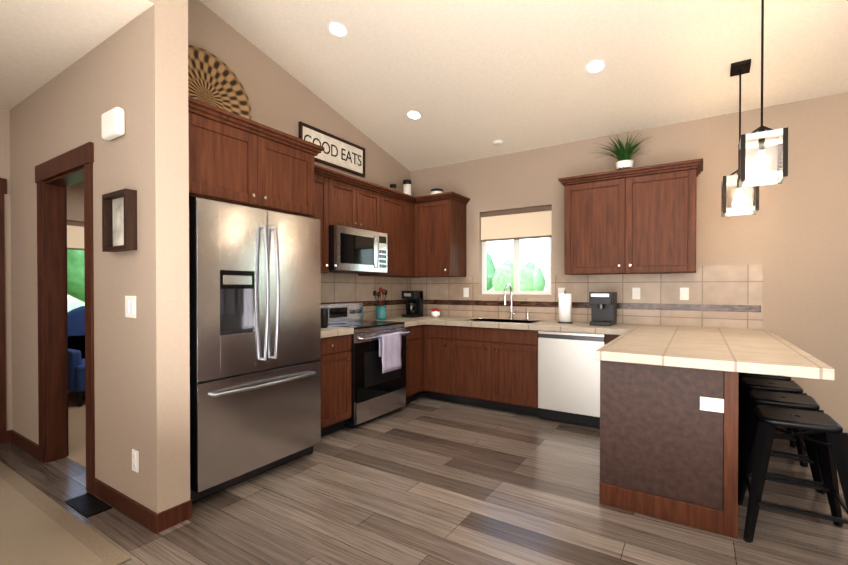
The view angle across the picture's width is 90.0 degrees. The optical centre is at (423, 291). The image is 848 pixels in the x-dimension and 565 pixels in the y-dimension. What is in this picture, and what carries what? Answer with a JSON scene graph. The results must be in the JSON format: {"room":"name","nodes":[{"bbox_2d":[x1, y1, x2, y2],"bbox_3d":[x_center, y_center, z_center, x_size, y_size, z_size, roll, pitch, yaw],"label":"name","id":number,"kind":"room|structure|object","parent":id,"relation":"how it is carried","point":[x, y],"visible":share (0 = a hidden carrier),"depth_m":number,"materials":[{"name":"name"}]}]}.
{"room":"kitchen","nodes":[
{"label":"kitchen","id":0,"kind":"room"},
{"bbox_2d":[67,220,84,310],"bbox_3d":[-4.151,-0.179,5.320,0.148,1.370,1.080,0,1,33],"label":"bedroom window","id":1,"kind":"structure","parent":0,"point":[75,235],"depth_m":5.17,"materials":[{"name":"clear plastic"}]},
{"bbox_2d":[67,391,85,467],"bbox_3d":[-2.489,1.245,5.172,3.150,0.064,3.565,0,1,33],"label":"floor","id":2,"kind":"structure","parent":0,"point":[77,431],"depth_m":3.77,"materials":[{"name":"beige carpet"}]},
{"bbox_2d":[68,306,84,406],"bbox_3d":[-3.749,0.687,4.948,0.730,1.055,0.800,0,1,33],"label":"armchair","id":3,"kind":"object","parent":2,"relation":"on","point":[76,349],"visible":0.17,"depth_m":4.82,"materials":[{"name":"fabric"}]},
{"bbox_2d":[0,0,191,513],"bbox_3d":[-2.543,-1.142,0.533,0.170,4.800,4.360,0,1,33],"label":"wall","id":4,"kind":"structure","parent":0,"point":[142,362],"depth_m":2.35,"materials":[{"name":"paint"}]},
{"bbox_2d":[0,178,6,443],"bbox_3d":[-3.755,0.161,3.025,0.142,2.150,1.120,0,1,33],"label":"door frame","id":5,"kind":"structure","parent":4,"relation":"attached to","point":[3,186],"depth_m":3.44,"materials":[{"name":"brown wood"}]},
{"bbox_2d":[7,430,38,459],"bbox_3d":[-3.112,1.186,3.303,0.690,0.095,0.020,0,1,33],"label":"baseboard","id":6,"kind":"structure","parent":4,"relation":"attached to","point":[22,442],"depth_m":3.30,"materials":[{"name":"brown wood"}]},
{"bbox_2d":[35,142,94,493],"bbox_3d":[-2.393,0.162,2.906,0.970,2.150,0.153,0,1,33],"label":"door frame","id":7,"kind":"structure","parent":4,"relation":"attached to","point":[55,177],"depth_m":3.07,"materials":[{"name":"brown wood"}]},
{"bbox_2d":[101,107,124,139],"bbox_3d":[-1.748,-0.943,2.383,0.200,0.150,0.050,0,1,33],"label":"door chime","id":8,"kind":"object","parent":4,"relation":"attached to","point":[113,123],"visible":1,"depth_m":2.34,"materials":[{"name":"white plastic"}]},
{"bbox_2d":[102,188,136,251],"bbox_3d":[-1.686,-0.388,2.345,0.290,0.320,0.055,0,1,33],"label":"picture frame","id":9,"kind":"object","parent":4,"relation":"attached to","point":[119,220],"visible":1,"depth_m":2.36,"materials":[{"name":"brown wood"}]},
{"bbox_2d":[92,478,161,533],"bbox_3d":[-1.702,1.194,2.395,0.784,0.095,0.014,0,1,33],"label":"baseboard","id":10,"kind":"structure","parent":4,"relation":"attached to","point":[149,519],"depth_m":2.34,"materials":[{"name":"brown wood"}]},
{"bbox_2d":[125,296,135,317],"bbox_3d":[-1.615,0.082,2.331,0.120,0.120,0.010,0,1,33],"label":"switch plate","id":11,"kind":"object","parent":4,"relation":"attached to","point":[130,306],"visible":1,"depth_m":2.32,"materials":[{"name":"white plastic"}]},
{"bbox_2d":[132,449,138,472],"bbox_3d":[-1.577,0.922,2.314,0.070,0.115,0.009,0,1,33],"label":"outlet","id":12,"kind":"object","parent":4,"relation":"attached to","point":[135,460],"visible":1,"depth_m":2.30,"materials":[{"name":"white plastic"}]},
{"bbox_2d":[192,0,411,273],"bbox_3d":[-1.155,-0.774,4.206,0.120,4.000,3.390,0,1,33],"label":"wall","id":13,"kind":"structure","parent":0,"point":[277,100],"depth_m":3.83,"materials":[{"name":"paint"}]},
{"bbox_2d":[299,121,364,176],"bbox_3d":[-0.927,-1.456,4.410,0.028,0.320,0.930,0,1,33],"label":"sign","id":14,"kind":"object","parent":13,"relation":"attached to","point":[342,154],"visible":0.75,"depth_m":4.42,"materials":[{"name":"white wood"}]},
{"bbox_2d":[0,391,847,564],"bbox_3d":[0.246,1.286,0.753,9.340,0.060,8.020,0,1,33],"label":"floor","id":15,"kind":"structure","parent":0,"point":[422,479],"depth_m":2.41,"materials":[{"name":"wood"}]},
{"bbox_2d":[0,461,130,564],"bbox_3d":[-2.790,1.239,2.006,2.440,0.012,1.490,0,1,33],"label":"hallway rug","id":16,"kind":"object","parent":15,"relation":"on","point":[38,526],"visible":1,"depth_m":2.16,"materials":[{"name":"beige carpet"}]},
{"bbox_2d":[64,493,111,517],"bbox_3d":[-1.956,1.237,2.467,0.320,0.008,0.120,0,1,33],"label":"floor vent","id":17,"kind":"object","parent":15,"relation":"in","point":[87,505],"visible":1,"depth_m":2.45,"materials":[{"name":"brown metal"}]},
{"bbox_2d":[188,96,834,538],"bbox_3d":[0.464,0.062,3.198,3.699,2.345,3.355,0,1,33],"label":"kitchen cabinets","id":18,"kind":"object","parent":15,"relation":"on","point":[288,238],"visible":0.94,"depth_m":3.19,"materials":[{"name":"brown wood"}]},
{"bbox_2d":[188,45,251,119],"bbox_3d":[-1.621,-1.464,3.173,0.062,0.700,0.700,-10,-5,33],"label":"woven basket tray","id":19,"kind":"object","parent":18,"relation":"on","point":[213,80],"visible":0.56,"depth_m":3.26,"materials":[{"name":"beige wicker"}]},
{"bbox_2d":[189,198,320,504],"bbox_3d":[-1.324,0.349,2.985,0.831,1.775,0.940,0,1,33],"label":"refrigerator","id":20,"kind":"object","parent":18,"relation":"in","point":[255,275],"depth_m":2.70,"materials":[{"name":"silver metal"}]},
{"bbox_2d":[321,308,328,327],"bbox_3d":[-0.884,0.231,3.748,0.080,0.175,0.080,0,1,33],"label":"travel mug","id":21,"kind":"object","parent":18,"relation":"on","point":[324,317],"visible":0.85,"depth_m":3.72,"materials":[{"name":"black plastic"}]},
{"bbox_2d":[321,303,409,427],"bbox_3d":[-0.637,0.676,4.223,0.723,1.100,0.756,0,1,33],"label":"stove","id":22,"kind":"object","parent":18,"relation":"in","point":[377,350],"depth_m":4.00,"materials":[{"name":"silver metal"}]},
{"bbox_2d":[379,332,401,373],"bbox_3d":[-0.320,0.577,4.065,0.048,0.360,0.301,0,1,33],"label":"dish towel","id":23,"kind":"object","parent":22,"relation":"hanging from","point":[389,343],"depth_m":4.04,"materials":[{"name":"fabric"}]},
{"bbox_2d":[373,287,387,319],"bbox_3d":[-0.483,0.127,4.774,0.184,0.365,0.136,0,1,33],"label":"utensil crock","id":24,"kind":"object","parent":18,"relation":"on","point":[380,312],"visible":1,"depth_m":4.73,"materials":[{"name":"teal ceramic"}]},
{"bbox_2d":[403,179,410,194],"bbox_3d":[-0.206,-1.255,5.226,0.102,0.251,0.102,0,1,21],"label":"canister set","id":25,"kind":"object","parent":18,"relation":"on","point":[406,186],"depth_m":5.18,"materials":[{"name":"white ceramic"}]},
{"bbox_2d":[402,291,422,317],"bbox_3d":[-0.143,0.146,5.171,0.180,0.320,0.203,0,1,33],"label":"coffee maker","id":26,"kind":"object","parent":18,"relation":"on","point":[414,306],"visible":1,"depth_m":5.11,"materials":[{"name":"black plastic"}]},
{"bbox_2d":[431,308,439,316],"bbox_3d":[0.141,0.248,5.133,0.112,0.116,0.112,0,1,33],"label":"sugar bowl","id":27,"kind":"object","parent":18,"relation":"on","point":[435,312],"visible":0.98,"depth_m":5.09,"materials":[{"name":"white ceramic"}]},
{"bbox_2d":[431,188,442,193],"bbox_3d":[0.157,-1.196,5.182,0.154,0.136,0.152,0,1,33],"label":"canister set","id":28,"kind":"object","parent":18,"relation":"on","point":[433,191],"depth_m":5.11,"materials":[{"name":"white ceramic"}]},
{"bbox_2d":[463,288,468,296],"bbox_3d":[0.511,0.007,5.150,0.070,0.115,0.009,0,1,33],"label":"outlet","id":29,"kind":"object","parent":18,"relation":"attached to","point":[465,292],"visible":1,"depth_m":5.15,"materials":[{"name":"white plastic"}]},
{"bbox_2d":[464,318,540,323],"bbox_3d":[0.854,0.421,4.579,0.744,0.223,0.404,0,1,33],"label":"sink basin","id":30,"kind":"object","parent":18,"relation":"in","point":[510,320],"depth_m":4.71,"materials":[{"name":"black metal"}]},
{"bbox_2d":[503,283,517,318],"bbox_3d":[0.960,0.107,4.693,0.111,0.408,0.238,0,1,33],"label":"faucet","id":31,"kind":"object","parent":18,"relation":"on","point":[512,302],"depth_m":4.78,"materials":[{"name":"silver metal"}]},
{"bbox_2d":[558,288,564,297],"bbox_3d":[1.468,0.013,4.531,0.070,0.115,0.009,0,1,33],"label":"outlet","id":32,"kind":"object","parent":18,"relation":"attached to","point":[560,290],"visible":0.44,"depth_m":4.53,"materials":[{"name":"white plastic"}]},
{"bbox_2d":[557,290,572,323],"bbox_3d":[1.424,0.149,4.280,0.150,0.330,0.150,0,1,33],"label":"paper towel holder","id":33,"kind":"object","parent":18,"relation":"on","point":[565,307],"visible":1,"depth_m":4.23,"materials":[{"name":"white paper"}]},
{"bbox_2d":[538,331,604,428],"bbox_3d":[1.492,0.799,4.132,0.594,0.855,0.564,0,1,33],"label":"dishwasher","id":34,"kind":"object","parent":18,"relation":"in","point":[568,369],"depth_m":3.90,"materials":[{"name":"white metal"}]},
{"bbox_2d":[589,292,616,325],"bbox_3d":[1.718,0.158,4.070,0.200,0.315,0.313,0,1,33],"label":"coffee machine","id":35,"kind":"object","parent":18,"relation":"on","point":[603,308],"visible":0.98,"depth_m":4.00,"materials":[{"name":"black plastic"}]},
{"bbox_2d":[586,131,653,169],"bbox_3d":[1.825,-1.294,3.947,0.642,0.352,0.544,0,1,33],"label":"potted plant","id":36,"kind":"object","parent":18,"relation":"on","point":[622,154],"visible":0.94,"depth_m":3.93,"materials":[{"name":"green plant"}]},
{"bbox_2d":[632,288,639,298],"bbox_3d":[2.073,0.016,4.140,0.070,0.115,0.009,0,1,33],"label":"outlet","id":37,"kind":"object","parent":18,"relation":"attached to","point":[635,293],"visible":1,"depth_m":4.14,"materials":[{"name":"white plastic"}]},
{"bbox_2d":[680,288,688,299],"bbox_3d":[2.409,0.018,3.923,0.070,0.115,0.009,0,1,33],"label":"outlet","id":38,"kind":"object","parent":18,"relation":"attached to","point":[684,293],"visible":1,"depth_m":3.92,"materials":[{"name":"white plastic"}]},
{"bbox_2d":[700,396,723,412],"bbox_3d":[1.494,0.584,2.189,0.115,0.070,0.009,0,1,33],"label":"outlet","id":39,"kind":"object","parent":18,"relation":"attached to","point":[712,404],"visible":1,"depth_m":2.19,"materials":[{"name":"white plastic"}]},
{"bbox_2d":[739,372,807,466],"bbox_3d":[2.640,0.930,3.304,0.466,0.613,0.466,0,1,33],"label":"stool","id":40,"kind":"object","parent":15,"relation":"on","point":[785,378],"visible":0.19,"depth_m":3.20,"materials":[{"name":"black metal"}]},
{"bbox_2d":[738,377,817,490],"bbox_3d":[2.395,0.933,2.933,0.466,0.613,0.466,0,1,32],"label":"stool","id":41,"kind":"object","parent":15,"relation":"on","point":[747,384],"visible":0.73,"depth_m":2.88,"materials":[{"name":"black metal"}]},
{"bbox_2d":[738,389,842,525],"bbox_3d":[2.157,0.937,2.557,0.466,0.613,0.466,0,1,35],"label":"stool","id":42,"kind":"object","parent":15,"relation":"on","point":[754,398],"visible":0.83,"depth_m":2.53,"materials":[{"name":"black metal"}]},
{"bbox_2d":[738,405,847,542],"bbox_3d":[1.912,0.940,2.185,0.466,0.613,0.466,0,1,31],"label":"stool","id":43,"kind":"object","parent":15,"relation":"on","point":[831,440],"visible":1,"depth_m":2.13,"materials":[{"name":"black metal"}]},
{"bbox_2d":[0,0,847,171],"bbox_3d":[-0.376,-2.402,1.122,10.820,2.110,8.020,0,1,33],"label":"ceiling","id":44,"kind":"structure","parent":0,"point":[469,80],"depth_m":3.33,"materials":[{"name":"paint"}]},
{"bbox_2d":[327,21,348,37],"bbox_3d":[-0.676,-2.062,3.331,0.169,0.038,0.165,0,1,27],"label":"recessed light","id":45,"kind":"object","parent":44,"relation":"in","point":[341,30],"depth_m":3.33,"materials":[{"name":"white plastic"}]},
{"bbox_2d":[406,110,421,119],"bbox_3d":[-0.103,-1.806,4.332,0.169,0.038,0.165,0,1,24],"label":"recessed light","id":46,"kind":"object","parent":44,"relation":"in","point":[412,114],"depth_m":4.33,"materials":[{"name":"white plastic"}]},
{"bbox_2d":[492,140,502,145],"bbox_3d":[0.803,-1.623,4.630,0.124,0.030,0.124,0,1,33],"label":"smoke detector","id":47,"kind":"object","parent":44,"relation":"attached to","point":[497,142],"visible":0.96,"depth_m":4.60,"materials":[{"name":"white plastic"}]},
{"bbox_2d":[584,59,606,73],"bbox_3d":[1.367,-1.798,3.382,0.169,0.038,0.165,0,1,27],"label":"recessed light","id":48,"kind":"object","parent":44,"relation":"in","point":[594,66],"depth_m":3.38,"materials":[{"name":"white plastic"}]},
{"bbox_2d":[721,59,758,216],"bbox_3d":[2.394,-1.156,3.213,0.216,1.126,0.216,0,1,33],"label":"pendant light","id":49,"kind":"object","parent":44,"relation":"hanging from","point":[739,68],"visible":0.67,"depth_m":3.20,"materials":[{"name":"glass"}]},
{"bbox_2d":[738,0,787,187],"bbox_3d":[2.041,-1.272,2.559,0.216,1.221,0.216,0,1,33],"label":"pendant light","id":50,"kind":"object","parent":44,"relation":"hanging from","point":[779,175],"visible":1,"depth_m":2.55,"materials":[{"name":"glass"}]},
{"bbox_2d":[412,92,847,432],"bbox_3d":[1.710,-1.227,4.470,10.940,4.900,0.150,0,1,33],"label":"wall","id":51,"kind":"structure","parent":0,"point":[792,234],"depth_m":3.61,"materials":[{"name":"paint"}]},
{"bbox_2d":[480,205,551,294],"bbox_3d":[1.061,-0.460,4.892,0.860,0.980,0.100,0,1,33],"label":"kitchen window","id":52,"kind":"structure","parent":51,"relation":"in","point":[516,225],"depth_m":4.88,"materials":[{"name":"white plastic"}]},
{"bbox_2d":[775,426,786,433],"bbox_3d":[4.391,1.192,2.661,4.130,0.095,0.014,0,1,33],"label":"baseboard","id":53,"kind":"structure","parent":51,"relation":"attached to","point":[776,431],"depth_m":3.55,"materials":[{"name":"brown wood"}]},
{"label":"outside","id":54,"kind":"structure","parent":0,"visible":0},
{"bbox_2d":[67,302,84,311],"bbox_3d":[10.912,1.516,16.616,120.000,0.200,120.000,0,1,33],"label":"ground","id":55,"kind":"structure","parent":54,"point":[73,305],"depth_m":38.05,"materials":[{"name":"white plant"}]},
{"bbox_2d":[67,249,545,301],"bbox_3d":[13.547,-3.561,16.334,111.156,9.960,71.087,0,1,33],"label":"trees","id":56,"kind":"object","parent":55,"relation":"on","point":[502,271],"depth_m":47.47,"materials":[{"name":"green plant"}]}
]}

